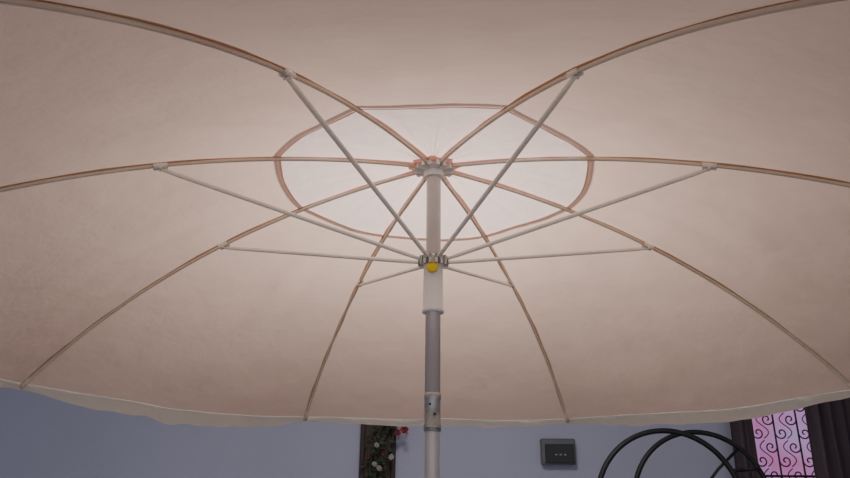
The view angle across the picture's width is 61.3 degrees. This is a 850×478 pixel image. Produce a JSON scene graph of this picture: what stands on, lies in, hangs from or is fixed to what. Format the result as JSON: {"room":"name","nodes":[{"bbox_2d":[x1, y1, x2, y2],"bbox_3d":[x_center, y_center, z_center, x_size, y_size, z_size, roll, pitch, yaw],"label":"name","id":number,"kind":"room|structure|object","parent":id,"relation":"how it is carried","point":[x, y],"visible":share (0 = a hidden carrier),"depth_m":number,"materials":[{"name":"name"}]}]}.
{"room":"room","nodes":[
{"label":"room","id":0,"kind":"room"},
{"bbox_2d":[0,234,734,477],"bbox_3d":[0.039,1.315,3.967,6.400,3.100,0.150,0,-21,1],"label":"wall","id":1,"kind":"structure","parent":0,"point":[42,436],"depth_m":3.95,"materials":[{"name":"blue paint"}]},
{"bbox_2d":[540,438,575,464],"bbox_3d":[0.725,1.159,3.910,0.187,0.137,0.057,0,-21,1],"label":"wall thermostat","id":2,"kind":"object","parent":1,"relation":"attached to","point":[552,451],"visible":1,"depth_m":3.89,"materials":[{"name":"plastic"}]},
{"bbox_2d":[748,419,760,477],"bbox_3d":[2.334,1.268,3.926,1.230,1.420,0.120,0,-21,1],"label":"frame","id":3,"kind":"object","parent":1,"relation":"attached to","point":[750,424],"visible":0.02,"depth_m":3.92,"materials":[{"name":"brown wood"}]},
{"bbox_2d":[755,408,814,477],"bbox_3d":[2.391,1.276,3.944,1.224,1.300,0.014,0,-21,1],"label":"window grille","id":4,"kind":"object","parent":1,"relation":"attached to","point":[772,422],"visible":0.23,"depth_m":3.99,"materials":[{"name":"black metal"}]},
{"bbox_2d":[730,391,849,477],"bbox_3d":[2.286,1.456,3.740,1.540,2.216,0.134,0,-21,1],"label":"window curtain","id":5,"kind":"object","parent":1,"relation":"hanging from","point":[828,423],"visible":0.22,"depth_m":3.85,"materials":[{"name":"fabric"}]},
{"bbox_2d":[730,419,754,477],"bbox_3d":[1.700,1.462,3.708,0.111,2.170,0.047,0,-21,1],"label":"drape","id":6,"kind":"object","parent":5,"relation":"hanging from","point":[740,434],"depth_m":3.85,"materials":[{"name":"fabric"}]},
{"bbox_2d":[803,391,849,477],"bbox_3d":[2.425,1.466,3.699,0.731,2.170,0.068,0,-21,1],"label":"drape","id":7,"kind":"object","parent":5,"relation":"hanging from","point":[828,423],"depth_m":3.85,"materials":[{"name":"fabric"}]},
{"bbox_3d":[-0.004,1.693,0.500,6.700,0.100,6.350,0,-21,1],"label":"floor","id":8,"kind":"structure","parent":0,"visible":0},
{"bbox_2d":[359,424,395,477],"bbox_3d":[-0.264,1.746,3.705,0.195,2.100,0.035,0,-21,1],"label":"board","id":9,"kind":"object","parent":8,"relation":"on","point":[366,431],"visible":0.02,"depth_m":3.92,"materials":[{"name":"brown wood"}]},
{"bbox_2d":[360,425,408,477],"bbox_3d":[-0.244,1.777,3.514,0.300,1.906,0.282,0,-21,1],"label":"vine","id":10,"kind":"object","parent":8,"relation":"on","point":[378,462],"visible":0.7,"depth_m":3.87,"materials":[{"name":"plant"}]},
{"bbox_2d":[0,0,849,477],"bbox_3d":[0.011,0.781,1.306,2.292,2.181,2.292,20,-28,-40],"label":"beach umbrella","id":11,"kind":"object","parent":8,"relation":"on","point":[198,198],"visible":1,"depth_m":1.59,"materials":[{"name":"fabric"}]},
{"bbox_2d":[279,106,588,239],"bbox_3d":[0.021,-0.153,1.666,0.707,0.078,0.707,0,-21,1],"label":"vent","id":12,"kind":"object","parent":11,"relation":"attached to","point":[409,153],"depth_m":1.64,"materials":[{"name":"fabric"}]},
{"bbox_2d":[598,428,765,477],"bbox_3d":[1.186,1.699,3.058,0.893,1.751,0.290,0,-21,1],"label":"stand","id":13,"kind":"object","parent":8,"relation":"on","point":[674,433],"visible":1,"depth_m":3.24,"materials":[{"name":"black metal"}]},
{"bbox_3d":[1.051,4.034,6.340,18.000,0.050,6.250,0,-21,1],"label":"ground","id":14,"kind":"structure","parent":0,"visible":0},
{"bbox_2d":[752,397,814,477],"bbox_3d":[3.567,2.720,7.036,6.200,2.950,0.350,0,-21,1],"label":"wall","id":15,"kind":"structure","parent":14,"relation":"on","point":[770,438],"depth_m":7.21,"materials":[{"name":"pink paint"}]}
]}

